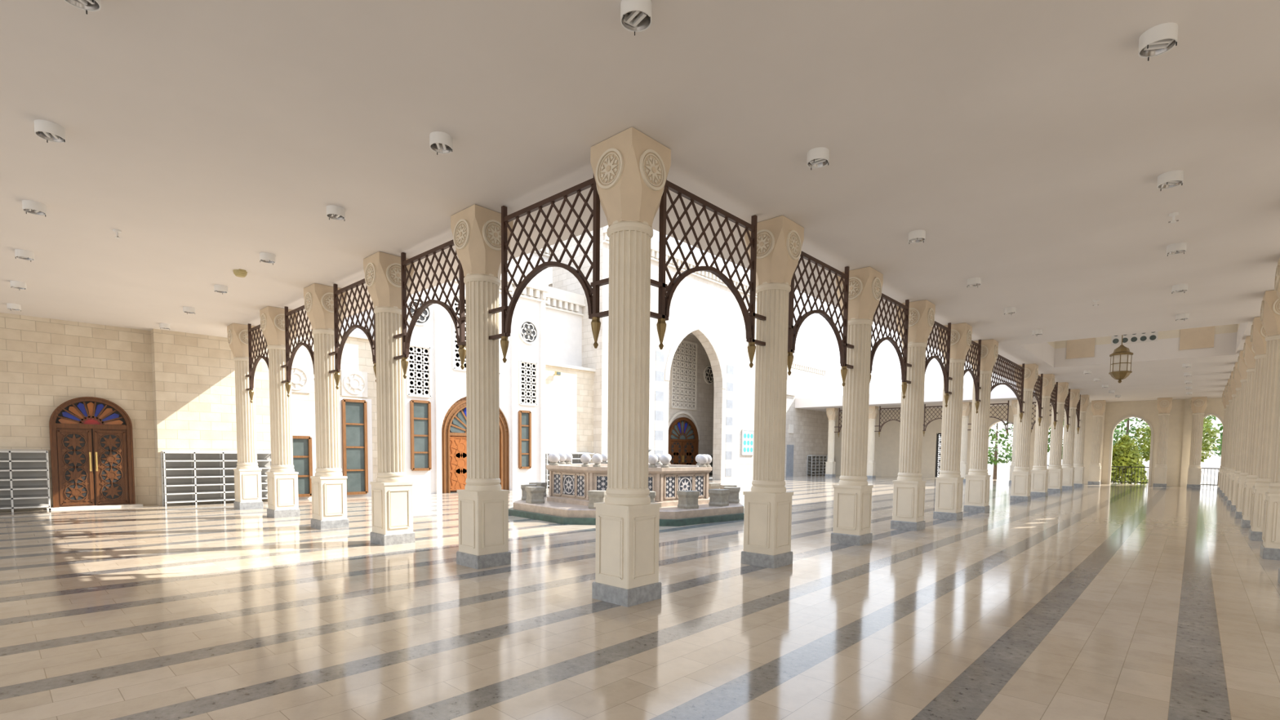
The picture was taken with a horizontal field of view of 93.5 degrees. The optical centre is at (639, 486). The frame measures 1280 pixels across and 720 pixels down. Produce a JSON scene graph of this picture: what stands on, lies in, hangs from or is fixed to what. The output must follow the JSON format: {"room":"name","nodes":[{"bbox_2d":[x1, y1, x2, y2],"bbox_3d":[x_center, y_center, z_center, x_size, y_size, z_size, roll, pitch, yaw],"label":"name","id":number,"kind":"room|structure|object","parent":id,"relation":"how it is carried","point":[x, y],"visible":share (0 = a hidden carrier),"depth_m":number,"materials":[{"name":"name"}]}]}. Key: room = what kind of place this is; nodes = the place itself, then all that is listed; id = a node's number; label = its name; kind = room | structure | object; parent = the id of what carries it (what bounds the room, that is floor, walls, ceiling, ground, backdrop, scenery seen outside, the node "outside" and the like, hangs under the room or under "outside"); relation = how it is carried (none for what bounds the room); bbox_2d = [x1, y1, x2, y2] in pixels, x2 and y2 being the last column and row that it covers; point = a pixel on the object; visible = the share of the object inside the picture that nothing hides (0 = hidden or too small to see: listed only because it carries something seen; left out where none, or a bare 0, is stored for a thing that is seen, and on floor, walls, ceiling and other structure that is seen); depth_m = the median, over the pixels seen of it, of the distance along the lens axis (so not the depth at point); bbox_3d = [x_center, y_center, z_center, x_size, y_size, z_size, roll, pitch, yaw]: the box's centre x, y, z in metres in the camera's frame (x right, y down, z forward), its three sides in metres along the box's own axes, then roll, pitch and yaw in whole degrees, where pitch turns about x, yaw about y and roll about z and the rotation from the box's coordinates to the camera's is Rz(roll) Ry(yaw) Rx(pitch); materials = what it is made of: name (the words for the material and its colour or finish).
{"room":"mosque","nodes":[
{"label":"mosque","id":0,"kind":"room"},
{"bbox_2d":[0,312,156,511],"bbox_3d":[-16.976,-1.738,13.264,0.600,4.780,9.750,4,5,43],"label":"wall","id":1,"kind":"structure","parent":0,"point":[46,363],"depth_m":15.34,"materials":[{"name":"stone"}]},
{"bbox_2d":[48,396,135,507],"bbox_3d":[-14.263,-0.898,15.696,0.180,2.878,1.595,4,5,43],"label":"door","id":2,"kind":"structure","parent":1,"relation":"in","point":[91,437],"depth_m":15.68,"materials":[{"name":"brown wood"}]},
{"bbox_2d":[45,503,142,510],"bbox_3d":[-14.193,0.518,15.707,0.400,0.050,1.850,4,5,43],"label":"trim","id":3,"kind":"structure","parent":1,"relation":"attached to","point":[128,504],"depth_m":15.54,"materials":[{"name":"white stone"}]},
{"bbox_2d":[150,328,595,505],"bbox_3d":[-8.022,-2.509,22.596,1.280,5.420,16.150,4,5,43],"label":"wall","id":4,"kind":"structure","parent":0,"point":[193,375],"depth_m":17.62,"materials":[{"name":"white paint"}]},
{"bbox_2d":[291,364,310,393],"bbox_3d":[-10.735,-3.381,18.759,0.075,0.850,0.840,4,5,43],"label":"panel","id":5,"kind":"object","parent":4,"relation":"attached to","point":[300,375],"visible":0.7,"depth_m":18.86,"materials":[{"name":"white stone"}]},
{"bbox_2d":[292,435,312,497],"bbox_3d":[-10.717,-0.642,18.876,0.100,1.920,0.790,4,5,43],"label":"window","id":6,"kind":"structure","parent":4,"relation":"in","point":[302,445],"depth_m":19.00,"materials":[{"name":"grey glass"}]},
{"bbox_2d":[341,369,367,397],"bbox_3d":[-9.515,-3.445,20.082,0.075,0.850,0.840,4,5,43],"label":"panel","id":7,"kind":"object","parent":4,"relation":"attached to","point":[353,383],"visible":1,"depth_m":20.05,"materials":[{"name":"white stone"}]},
{"bbox_2d":[341,398,368,494],"bbox_3d":[-9.532,-1.329,20.132,0.100,3.170,0.790,4,5,43],"label":"window","id":8,"kind":"structure","parent":4,"relation":"in","point":[353,411],"depth_m":20.15,"materials":[{"name":"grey glass"}]},
{"bbox_2d":[339,244,585,367],"bbox_3d":[-4.325,-9.291,31.346,6.850,7.180,40.000,4,5,43],"label":"wall","id":9,"kind":"structure","parent":0,"point":[563,308],"depth_m":27.71,"materials":[{"name":"white paint"}]},
{"bbox_2d":[404,269,549,494],"bbox_3d":[-6.271,-4.164,23.113,0.700,8.700,6.500,4,5,43],"label":"wall","id":10,"kind":"structure","parent":0,"point":[434,373],"depth_m":23.67,"materials":[{"name":"white paint"}]},
{"bbox_2d":[409,400,431,471],"bbox_3d":[-7.793,-1.826,21.397,0.100,2.490,0.740,4,5,43],"label":"window","id":11,"kind":"structure","parent":10,"relation":"in","point":[420,410],"depth_m":21.40,"materials":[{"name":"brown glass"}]},
{"bbox_2d":[441,396,509,493],"bbox_3d":[-6.372,-1.663,23.259,0.190,3.688,3.015,4,5,43],"label":"door","id":12,"kind":"structure","parent":10,"relation":"in","point":[454,431],"depth_m":22.75,"materials":[{"name":"brown wood"}]},
{"bbox_2d":[518,409,531,469],"bbox_3d":[-4.728,-1.938,24.724,0.100,2.390,0.590,4,5,43],"label":"window","id":13,"kind":"structure","parent":10,"relation":"in","point":[524,416],"depth_m":24.73,"materials":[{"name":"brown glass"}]},
{"bbox_2d":[0,0,1279,412],"bbox_3d":[7.242,-4.604,19.884,26.200,0.670,52.500,4,5,43],"label":"ceiling","id":14,"kind":"structure","parent":0,"point":[1029,142],"depth_m":6.21,"materials":[{"name":"paint"}]},
{"bbox_2d":[14,248,34,262],"bbox_3d":[-10.100,-3.796,9.877,0.224,0.135,0.224,0,3,-5],"label":"ceiling lamp","id":15,"kind":"object","parent":14,"relation":"attached to","point":[20,254],"depth_m":9.82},
{"bbox_2d":[22,200,46,217],"bbox_3d":[-7.967,-3.660,7.916,0.224,0.135,0.224,2,4,29],"label":"ceiling lamp","id":16,"kind":"object","parent":14,"relation":"attached to","point":[34,207],"depth_m":7.87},
{"bbox_2d":[34,119,66,142],"bbox_3d":[-5.871,-3.527,5.990,0.224,0.135,0.224,-1,4,-26],"label":"ceiling lamp","id":17,"kind":"object","parent":14,"relation":"attached to","point":[49,131],"depth_m":5.95,"materials":[{"name":"plastic"}]},
{"bbox_2d":[63,0,101,14],"bbox_3d":[-3.864,-3.399,4.144,0.224,0.135,0.224,1,3,8],"label":"ceiling lamp","id":18,"kind":"object","parent":14,"relation":"attached to","point":[86,5],"depth_m":4.22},
{"bbox_2d":[259,252,275,265],"bbox_3d":[-6.131,-3.757,9.907,0.224,0.135,0.224,1,3,12],"label":"ceiling lamp","id":19,"kind":"object","parent":14,"relation":"attached to","point":[265,257],"depth_m":9.84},
{"bbox_2d":[326,204,345,220],"bbox_3d":[-4.035,-3.624,7.980,0.224,0.135,0.224,-3,5,-43],"label":"ceiling lamp","id":20,"kind":"object","parent":14,"relation":"attached to","point":[335,212],"depth_m":7.92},
{"bbox_2d":[429,131,452,155],"bbox_3d":[-2.027,-3.496,6.135,0.224,0.135,0.224,0,3,-9],"label":"ceiling lamp","id":21,"kind":"object","parent":14,"relation":"attached to","point":[440,142],"depth_m":6.07,"materials":[{"name":"plastic"}]},
{"bbox_2d":[620,0,652,35],"bbox_3d":[-0.027,-3.368,4.296,0.224,0.135,0.224,-2,4,-35],"label":"ceiling lamp","id":22,"kind":"object","parent":14,"relation":"attached to","point":[636,15],"depth_m":4.27,"materials":[{"name":"plastic"}]},
{"bbox_2d":[807,146,829,169],"bbox_3d":[1.884,-3.469,6.368,0.224,0.135,0.224,3,4,38],"label":"ceiling lamp","id":23,"kind":"object","parent":14,"relation":"attached to","point":[817,157],"depth_m":6.31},
{"bbox_2d":[908,229,925,243],"bbox_3d":[3.971,-3.579,8.630,0.224,0.135,0.224,2,4,20],"label":"ceiling lamp","id":24,"kind":"object","parent":14,"relation":"attached to","point":[915,236],"depth_m":8.56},
{"bbox_2d":[1108,334,1133,382],"bbox_3d":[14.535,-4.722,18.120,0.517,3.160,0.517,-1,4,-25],"label":"hanging lantern","id":25,"kind":"object","parent":14,"relation":"hanging from","point":[1121,357],"visible":0.97,"depth_m":18.02,"materials":[{"name":"gold metal"}]},
{"bbox_2d":[1137,22,1177,61],"bbox_3d":[3.891,-3.341,4.522,0.224,0.135,0.224,1,3,11],"label":"ceiling lamp","id":26,"kind":"object","parent":14,"relation":"attached to","point":[1159,39],"depth_m":4.48,"materials":[{"name":"plastic"}]},
{"bbox_2d":[1156,169,1183,191],"bbox_3d":[5.978,-3.451,6.785,0.224,0.135,0.224,0,3,-6],"label":"ceiling lamp","id":27,"kind":"object","parent":14,"relation":"attached to","point":[1171,179],"depth_m":6.74,"materials":[{"name":"plastic"}]},
{"bbox_2d":[1166,242,1186,256],"bbox_3d":[8.045,-3.560,9.025,0.224,0.135,0.224,-1,4,-23],"label":"ceiling lamp","id":28,"kind":"object","parent":14,"relation":"attached to","point":[1179,247],"depth_m":8.97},
{"bbox_2d":[1171,283,1188,293],"bbox_3d":[9.989,-3.663,11.133,0.224,0.135,0.224,-2,4,-40],"label":"ceiling lamp","id":29,"kind":"object","parent":14,"relation":"attached to","point":[1183,287],"depth_m":11.08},
{"bbox_2d":[0,475,1279,719],"bbox_3d":[7.188,0.652,20.189,26.200,0.300,52.500,4,5,43],"label":"floor","id":30,"kind":"structure","parent":0,"point":[1113,601],"depth_m":5.83,"materials":[{"name":"tile"}]},
{"bbox_2d":[0,448,50,511],"bbox_3d":[-15.856,-0.122,13.840,0.380,1.510,3.234,4,5,43],"label":"shoe rack","id":31,"kind":"object","parent":30,"relation":"on","point":[24,478],"visible":0.98,"depth_m":14.77,"materials":[{"name":"grey metal"}]},
{"bbox_2d":[160,450,271,506],"bbox_3d":[-12.028,-0.285,17.326,0.380,1.510,2.714,4,5,43],"label":"shoe rack","id":32,"kind":"object","parent":30,"relation":"on","point":[187,476],"visible":0.61,"depth_m":17.02,"materials":[{"name":"grey metal"}]},
{"bbox_2d":[226,323,262,509],"bbox_3d":[-10.415,-1.822,15.913,0.664,4.775,0.664,4,5,43],"label":"column","id":33,"kind":"structure","parent":30,"relation":"on","point":[247,474],"depth_m":15.74,"materials":[{"name":"beige stone"}]},
{"bbox_2d":[259,306,300,518],"bbox_3d":[-8.370,-1.691,14.034,0.664,4.775,0.664,4,5,43],"label":"column","id":34,"kind":"structure","parent":30,"relation":"on","point":[282,479],"depth_m":13.87,"materials":[{"name":"beige stone"}]},
{"bbox_2d":[245,323,268,403],"bbox_3d":[-9.379,-3.134,14.893,2.420,2.015,0.116,4,5,43],"label":"arch panel","id":35,"kind":"object","parent":34,"relation":"attached to","point":[251,370],"visible":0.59,"depth_m":15.25,"materials":[{"name":"brown paint"}]},
{"bbox_2d":[281,305,314,397],"bbox_3d":[-7.319,-3.003,13.000,2.420,2.015,0.116,4,5,43],"label":"arch panel","id":36,"kind":"object","parent":34,"relation":"attached to","point":[289,360],"visible":0.7,"depth_m":13.27,"materials":[{"name":"brown paint"}]},
{"bbox_2d":[303,283,348,529],"bbox_3d":[-6.297,-1.559,12.127,0.664,4.775,0.664,4,5,43],"label":"column","id":37,"kind":"structure","parent":30,"relation":"on","point":[329,486],"depth_m":11.96,"materials":[{"name":"beige stone"}]},
{"bbox_2d":[363,251,415,546],"bbox_3d":[-4.238,-1.428,10.235,0.664,4.775,0.664,4,5,43],"label":"column","id":38,"kind":"structure","parent":30,"relation":"on","point":[392,495],"depth_m":10.06,"materials":[{"name":"beige stone"}]},
{"bbox_2d":[328,278,376,389],"bbox_3d":[-5.253,-2.871,11.101,2.420,2.015,0.116,4,5,43],"label":"arch panel","id":39,"kind":"object","parent":38,"relation":"attached to","point":[339,347],"visible":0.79,"depth_m":11.24,"materials":[{"name":"brown paint"}]},
{"bbox_2d":[393,240,466,378],"bbox_3d":[-3.194,-2.740,9.208,2.420,2.015,0.116,4,5,43],"label":"arch panel","id":40,"kind":"object","parent":38,"relation":"attached to","point":[460,323],"visible":0.96,"depth_m":9.18,"materials":[{"name":"brown paint"}]},
{"bbox_2d":[450,204,513,568],"bbox_3d":[-2.179,-1.297,8.342,0.664,4.775,0.664,4,5,43],"label":"column","id":41,"kind":"structure","parent":30,"relation":"on","point":[482,506],"depth_m":8.16,"materials":[{"name":"beige stone"}]},
{"bbox_2d":[545,452,595,488],"bbox_3d":[-3.176,-0.778,26.922,0.380,1.560,2.784,4,5,43],"label":"shoe rack","id":42,"kind":"object","parent":30,"relation":"on","point":[576,456],"visible":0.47,"depth_m":26.78,"materials":[{"name":"grey metal"}]},
{"bbox_2d":[508,448,744,526],"bbox_3d":[-0.242,-0.190,16.043,6.224,1.710,6.224,4,5,43],"label":"fountain","id":43,"kind":"object","parent":30,"relation":"on","point":[566,502],"visible":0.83,"depth_m":14.21,"materials":[{"name":"beige stone"}]},
{"bbox_2d":[524,486,545,503],"bbox_3d":[-2.562,0.193,14.717,0.390,0.390,0.390,-1,4,-30],"label":"stool","id":44,"kind":"object","parent":43,"relation":"on","point":[535,495],"visible":1,"depth_m":14.57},
{"bbox_2d":[587,489,607,508],"bbox_3d":[-0.932,0.282,13.476,0.390,0.390,0.390,1,3,15],"label":"stool","id":45,"kind":"object","parent":43,"relation":"on","point":[594,496],"visible":0.58,"depth_m":13.31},
{"bbox_2d":[676,490,699,508],"bbox_3d":[1.101,0.287,13.749,0.390,0.390,0.390,-1,4,-30],"label":"stool","id":46,"kind":"object","parent":43,"relation":"on","point":[686,499],"visible":1,"depth_m":13.61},
{"bbox_2d":[708,488,729,506],"bbox_3d":[1.897,0.254,14.456,0.390,0.390,0.390,3,4,37],"label":"stool","id":47,"kind":"object","parent":43,"relation":"on","point":[717,497],"visible":1,"depth_m":14.32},
{"bbox_2d":[723,486,740,503],"bbox_3d":[2.345,0.205,15.378,0.390,0.390,0.390,1,3,15],"label":"stool","id":48,"kind":"object","parent":43,"relation":"on","point":[733,497],"visible":0.63,"depth_m":15.20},
{"bbox_2d":[590,126,671,607],"bbox_3d":[-0.119,-1.165,6.449,0.664,4.775,0.664,4,5,43],"label":"column","id":49,"kind":"structure","parent":30,"relation":"on","point":[630,168],"depth_m":6.26,"materials":[{"name":"beige stone"}]},
{"bbox_2d":[488,174,608,363],"bbox_3d":[-1.135,-2.609,7.315,2.420,2.015,0.116,4,5,43],"label":"arch panel","id":50,"kind":"object","parent":49,"relation":"attached to","point":[592,295],"visible":0.98,"depth_m":7.19,"materials":[{"name":"brown paint"}]},
{"bbox_2d":[649,179,766,368],"bbox_3d":[0.887,-2.595,7.445,0.116,2.015,2.550,4,5,43],"label":"arch panel","id":51,"kind":"object","parent":49,"relation":"attached to","point":[666,291],"visible":0.98,"depth_m":7.29,"materials":[{"name":"brown paint"}]},
{"bbox_2d":[741,215,804,568],"bbox_3d":[1.866,-1.270,8.601,0.664,4.775,0.664,4,5,43],"label":"column","id":52,"kind":"structure","parent":30,"relation":"on","point":[767,516],"depth_m":8.43,"materials":[{"name":"beige stone"}]},
{"bbox_2d":[806,454,827,475],"bbox_3d":[13.512,-1.630,44.943,0.380,1.510,3.634,4,5,43],"label":"shoe rack","id":53,"kind":"object","parent":30,"relation":"on","point":[815,463],"visible":0.67,"depth_m":44.49,"materials":[{"name":"grey metal"}]},
{"bbox_2d":[825,408,838,476],"bbox_3d":[13.354,-3.097,42.022,0.664,4.775,0.664,4,5,43],"label":"column","id":54,"kind":"structure","parent":30,"relation":"on","point":[832,413],"depth_m":41.85,"materials":[{"name":"beige stone"}]},
{"bbox_2d":[831,266,883,546],"bbox_3d":[3.851,-1.375,10.754,0.664,4.775,0.664,4,5,43],"label":"column","id":55,"kind":"structure","parent":30,"relation":"on","point":[852,495],"depth_m":10.58,"materials":[{"name":"beige stone"}]},
{"bbox_2d":[786,251,853,386],"bbox_3d":[2.873,-2.700,9.597,0.116,2.015,2.550,4,5,43],"label":"arch panel","id":56,"kind":"object","parent":55,"relation":"attached to","point":[793,331],"visible":0.94,"depth_m":9.58,"materials":[{"name":"brown paint"}]},
{"bbox_2d":[869,293,911,398],"bbox_3d":[4.851,-2.805,11.742,0.116,2.015,2.550,4,5,43],"label":"arch panel","id":57,"kind":"object","parent":55,"relation":"attached to","point":[903,359],"visible":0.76,"depth_m":11.94,"materials":[{"name":"brown paint"}]},
{"bbox_2d":[866,405,878,478],"bbox_3d":[15.414,-2.966,40.129,0.664,4.775,0.664,4,5,43],"label":"column","id":58,"kind":"structure","parent":30,"relation":"on","point":[873,410],"depth_m":39.94,"materials":[{"name":"beige stone"}]},
{"bbox_2d":[890,299,935,530],"bbox_3d":[5.823,-1.479,12.891,0.664,4.775,0.664,4,5,43],"label":"column","id":59,"kind":"structure","parent":30,"relation":"on","point":[908,489],"depth_m":12.72,"materials":[{"name":"beige stone"}]},
{"bbox_2d":[924,320,951,407],"bbox_3d":[6.813,-2.908,13.869,0.116,2.015,2.550,4,5,43],"label":"arch panel","id":60,"kind":"object","parent":59,"relation":"attached to","point":[945,369],"visible":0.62,"depth_m":14.21,"materials":[{"name":"brown paint"}]},
{"bbox_2d":[933,322,972,520],"bbox_3d":[7.774,-1.582,15.007,0.664,4.775,0.664,4,5,43],"label":"column","id":61,"kind":"structure","parent":30,"relation":"on","point":[949,482],"depth_m":14.84,"materials":[{"name":"beige stone"}]},
{"bbox_2d":[960,401,972,481],"bbox_3d":[19.532,-2.703,36.343,0.664,4.775,0.664,4,5,43],"label":"column","id":62,"kind":"structure","parent":30,"relation":"on","point":[966,406],"depth_m":36.14,"materials":[{"name":"beige stone"}]},
{"bbox_2d":[963,338,998,512],"bbox_3d":[9.604,-1.679,16.990,0.664,4.775,0.664,4,5,43],"label":"column","id":63,"kind":"structure","parent":30,"relation":"on","point":[978,478],"depth_m":16.83,"materials":[{"name":"beige stone"}]},
{"bbox_2d":[964,339,981,413],"bbox_3d":[8.703,-3.008,15.918,0.116,2.015,2.550,4,5,43],"label":"arch panel","id":64,"kind":"object","parent":63,"relation":"attached to","point":[975,378],"visible":0.52,"depth_m":16.38,"materials":[{"name":"brown paint"}]},
{"bbox_2d":[991,354,1024,422],"bbox_3d":[11.600,-3.161,19.059,0.116,2.015,5.460,4,5,43],"label":"arch panel","id":65,"kind":"object","parent":63,"relation":"attached to","point":[1010,367],"visible":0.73,"depth_m":19.46,"materials":[{"name":"brown paint"}]},
{"bbox_2d":[1008,400,1017,484],"bbox_3d":[21.591,-2.572,34.450,0.664,4.775,0.664,4,5,43],"label":"column","id":66,"kind":"structure","parent":30,"relation":"on","point":[1014,402],"depth_m":34.38,"materials":[{"name":"beige stone"}]},
{"bbox_2d":[967,400,1013,435],"bbox_3d":[20.575,-4.015,35.316,2.420,2.015,0.116,4,5,43],"label":"arch panel","id":67,"kind":"object","parent":66,"relation":"attached to","point":[993,404],"visible":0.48,"depth_m":34.85,"materials":[{"name":"brown paint"}]},
{"bbox_2d":[1009,364,1038,502],"bbox_3d":[13.567,-1.888,21.288,0.664,4.775,0.664,4,5,43],"label":"column","id":68,"kind":"structure","parent":30,"relation":"on","point":[1021,474],"depth_m":21.13,"materials":[{"name":"beige stone"}]},
{"bbox_2d":[1030,373,1054,497],"bbox_3d":[15.871,-2.010,23.785,0.664,4.775,0.664,4,5,43],"label":"column","id":69,"kind":"structure","parent":30,"relation":"on","point":[1039,474],"depth_m":23.62,"materials":[{"name":"beige stone"}]},
{"bbox_2d":[1032,373,1043,426],"bbox_3d":[14.733,-3.327,22.456,0.116,2.015,3.050,4,5,43],"label":"arch panel","id":70,"kind":"object","parent":69,"relation":"attached to","point":[1036,395],"visible":0.55,"depth_m":23.11,"materials":[{"name":"brown paint"}]},
{"bbox_2d":[1049,382,1057,429],"bbox_3d":[17.071,-3.450,24.991,0.116,2.015,3.050,4,5,43],"label":"arch panel","id":71,"kind":"object","parent":69,"relation":"attached to","point":[1054,398],"visible":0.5,"depth_m":25.66,"materials":[{"name":"brown paint"}]},
{"bbox_2d":[1047,382,1068,493],"bbox_3d":[18.243,-2.135,26.356,0.664,4.775,0.664,4,5,43],"label":"column","id":72,"kind":"structure","parent":30,"relation":"on","point":[1055,470],"depth_m":26.20,"materials":[{"name":"beige stone"}]},
{"bbox_2d":[1061,389,1079,489],"bbox_3d":[20.614,-2.260,28.927,0.664,4.775,0.664,4,5,43],"label":"column","id":73,"kind":"structure","parent":30,"relation":"on","point":[1068,480],"depth_m":28.76,"materials":[{"name":"beige stone"}]},
{"bbox_2d":[1073,394,1089,487],"bbox_3d":[22.986,-2.386,31.498,0.664,4.775,0.664,4,5,43],"label":"column","id":74,"kind":"structure","parent":30,"relation":"on","point":[1078,452],"depth_m":31.33,"materials":[{"name":"beige stone"}]},
{"bbox_2d":[1088,400,1106,484],"bbox_3d":[26.087,-2.522,34.389,0.664,4.775,0.664,4,5,43],"label":"column","id":75,"kind":"structure","parent":30,"relation":"on","point":[1098,407],"depth_m":34.22,"materials":[{"name":"beige stone"}]},
{"bbox_2d":[1046,465,1219,487],"bbox_3d":[28.193,-0.664,34.886,7.900,1.050,0.050,4,5,43],"label":"railing","id":76,"kind":"object","parent":30,"relation":"on","point":[1215,468],"visible":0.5,"depth_m":34.49,"materials":[{"name":"metal"}]},
{"bbox_2d":[1152,397,1173,487],"bbox_3d":[28.183,-2.389,32.463,0.664,4.775,0.664,4,5,43],"label":"column","id":77,"kind":"structure","parent":30,"relation":"on","point":[1164,405],"depth_m":32.30,"materials":[{"name":"beige stone"}]},
{"bbox_2d":[1186,396,1207,488],"bbox_3d":[29.515,-2.343,31.917,0.664,4.775,0.664,4,5,43],"label":"column","id":78,"kind":"structure","parent":30,"relation":"on","point":[1198,405],"depth_m":31.76,"materials":[{"name":"beige stone"}]},
{"bbox_2d":[1217,391,1226,491],"bbox_3d":[28.014,-2.168,28.640,0.664,4.775,0.664,4,5,43],"label":"column","id":79,"kind":"structure","parent":30,"relation":"on","point":[1224,402],"depth_m":28.70,"materials":[{"name":"beige stone"}]},
{"bbox_2d":[1218,385,1229,493],"bbox_3d":[26.049,-2.064,26.510,0.664,4.775,0.664,4,5,43],"label":"column","id":80,"kind":"structure","parent":30,"relation":"on","point":[1225,395],"depth_m":26.56,"materials":[{"name":"beige stone"}]},
{"bbox_2d":[1221,378,1232,497],"bbox_3d":[24.084,-1.960,24.380,0.664,4.775,0.664,4,5,43],"label":"column","id":81,"kind":"structure","parent":30,"relation":"on","point":[1228,391],"depth_m":24.42,"materials":[{"name":"beige stone"}]},
{"bbox_2d":[1223,371,1236,501],"bbox_3d":[22.119,-1.857,22.250,0.664,4.775,0.664,4,5,43],"label":"column","id":82,"kind":"structure","parent":30,"relation":"on","point":[1232,384],"depth_m":22.29,"materials":[{"name":"beige stone"}]},
{"bbox_2d":[1226,362,1241,506],"bbox_3d":[20.154,-1.753,20.119,0.664,4.775,0.664,4,5,43],"label":"column","id":83,"kind":"structure","parent":30,"relation":"on","point":[1236,375],"depth_m":20.15,"materials":[{"name":"beige stone"}]},
{"bbox_2d":[1230,350,1247,511],"bbox_3d":[18.189,-1.649,17.989,0.664,4.775,0.664,4,5,43],"label":"column","id":84,"kind":"structure","parent":30,"relation":"on","point":[1242,365],"depth_m":18.00,"materials":[{"name":"beige stone"}]},
{"bbox_2d":[1234,336,1255,518],"bbox_3d":[16.224,-1.545,15.859,0.664,4.775,0.664,4,5,43],"label":"column","id":85,"kind":"structure","parent":30,"relation":"on","point":[1249,353],"depth_m":15.87,"materials":[{"name":"beige stone"}]},
{"bbox_2d":[1240,316,1266,528],"bbox_3d":[14.259,-1.441,13.728,0.664,4.775,0.664,4,5,43],"label":"column","id":86,"kind":"structure","parent":30,"relation":"on","point":[1258,334],"depth_m":13.72,"materials":[{"name":"beige stone"}]},
{"bbox_2d":[1248,289,1279,541],"bbox_3d":[12.294,-1.337,11.598,0.664,4.775,0.664,4,5,43],"label":"column","id":87,"kind":"structure","parent":30,"relation":"on","point":[1270,304],"depth_m":11.57,"materials":[{"name":"beige stone"}]},
{"bbox_2d":[1259,257,1279,559],"bbox_3d":[10.329,-1.234,9.468,0.664,4.775,0.664,4,5,43],"label":"column","id":88,"kind":"structure","parent":30,"relation":"on","point":[1270,548],"depth_m":9.54,"materials":[{"name":"beige stone"}]},
{"bbox_3d":[17.473,-2.834,38.236,0.664,4.775,0.664,4,5,43],"label":"column","id":89,"kind":"structure","parent":30,"relation":"on","visible":0},
{"bbox_2d":[874,405,901,436],"bbox_3d":[16.457,-4.278,39.102,2.420,2.015,0.116,4,5,43],"label":"arch panel","id":90,"kind":"object","parent":89,"relation":"attached to","point":[880,408],"visible":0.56,"depth_m":39.42,"materials":[{"name":"brown paint"}]},
{"bbox_2d":[922,404,942,436],"bbox_3d":[18.516,-4.146,37.209,2.420,2.015,0.116,4,5,43],"label":"arch panel","id":91,"kind":"object","parent":89,"relation":"attached to","point":[925,406],"visible":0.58,"depth_m":37.60,"materials":[{"name":"brown paint"}]},
{"bbox_2d":[552,225,756,479],"bbox_3d":[1.876,-6.367,34.005,3.850,12.000,14.300,4,5,43],"label":"wall","id":92,"kind":"structure","parent":0,"point":[702,373],"depth_m":33.73,"materials":[{"name":"white paint"}]},
{"bbox_2d":[667,417,698,465],"bbox_3d":[2.647,-2.410,37.093,0.180,3.758,2.915,4,5,43],"label":"door","id":93,"kind":"structure","parent":92,"relation":"in","point":[683,438],"depth_m":37.11,"materials":[{"name":"brown wood"}]},
{"bbox_2d":[741,429,754,455],"bbox_3d":[6.633,-2.729,36.873,0.070,1.560,1.360,4,5,43],"label":"poster","id":94,"kind":"object","parent":92,"relation":"attached to","point":[748,435],"visible":0.98,"depth_m":36.79,"materials":[{"name":"white paper"}]},
{"bbox_2d":[784,356,828,476],"bbox_3d":[10.687,-5.208,44.039,3.150,8.700,12.300,4,5,43],"label":"wall","id":95,"kind":"structure","parent":0,"point":[806,431],"depth_m":44.22,"materials":[{"name":"white paint"}]},
{"bbox_2d":[834,397,1224,486],"bbox_3d":[24.018,-2.771,38.260,26.200,4.780,0.700,4,5,43],"label":"wall","id":96,"kind":"structure","parent":0,"point":[886,446],"depth_m":35.26,"materials":[{"name":"beige stone"}]},
{"bbox_2d":[935,433,941,476],"bbox_3d":[21.209,-2.131,41.018,1.880,3.125,0.100,4,5,43],"label":"lattice","id":97,"kind":"object","parent":96,"relation":"attached to","point":[938,435],"visible":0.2,"depth_m":41.55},
{"bbox_2d":[1046,323,1239,359],"bbox_3d":[14.606,-5.420,17.816,5.050,2.150,6.300,4,5,43],"label":"wall","id":98,"kind":"structure","parent":0,"point":[1198,337],"depth_m":19.77,"materials":[{"name":"paint"}]},
{"label":"outside","id":99,"kind":"structure","parent":0,"visible":0},
{"bbox_2d":[709,461,1220,486],"bbox_3d":[16.806,0.805,24.598,300.000,0.280,350.000,4,5,43],"label":"ground","id":100,"kind":"structure","parent":99,"point":[1002,469],"depth_m":71.62,"materials":[{"name":"white"}]},
{"bbox_2d":[987,421,1013,479],"bbox_3d":[27.237,-3.282,45.997,5.307,5.608,5.022,4,5,43],"label":"leafy tree","id":101,"kind":"object","parent":100,"relation":"on","point":[995,461],"visible":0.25,"depth_m":45.96,"materials":[{"name":"green plant"}]},
{"bbox_2d":[1047,418,1128,459],"bbox_3d":[32.136,-3.652,44.209,5.775,6.653,5.646,4,5,43],"label":"leafy tree","id":102,"kind":"object","parent":100,"relation":"on","point":[1116,437],"visible":0.02,"depth_m":43.17,"materials":[{"name":"green plant"}]},
{"bbox_2d":[1111,435,1148,484],"bbox_3d":[31.033,-1.696,38.586,2.618,3.380,2.715,4,5,43],"label":"bushy tree","id":103,"kind":"object","parent":100,"relation":"on","point":[1125,451],"visible":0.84,"depth_m":38.03,"materials":[{"name":"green plant"}]},
{"bbox_2d":[1112,417,1149,453],"bbox_3d":[38.712,-4.785,47.704,7.632,8.646,7.653,4,5,43],"label":"leafy tree","id":104,"kind":"object","parent":100,"relation":"on","point":[1126,428],"visible":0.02,"depth_m":46.98,"materials":[{"name":"green plant"}]},
{"bbox_2d":[1132,417,1220,462],"bbox_3d":[36.139,-2.650,40.619,4.627,5.153,4.554,4,5,43],"label":"leafy tree","id":105,"kind":"object","parent":100,"relation":"on","point":[1206,445],"visible":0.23,"depth_m":39.98,"materials":[{"name":"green plant"}]},
{"bbox_2d":[1201,415,1222,457],"bbox_3d":[43.993,-4.289,44.171,6.842,8.173,6.905,4,5,43],"label":"leafy tree","id":106,"kind":"object","parent":100,"relation":"on","point":[1209,417],"visible":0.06,"depth_m":44.51,"materials":[{"name":"green plant"}]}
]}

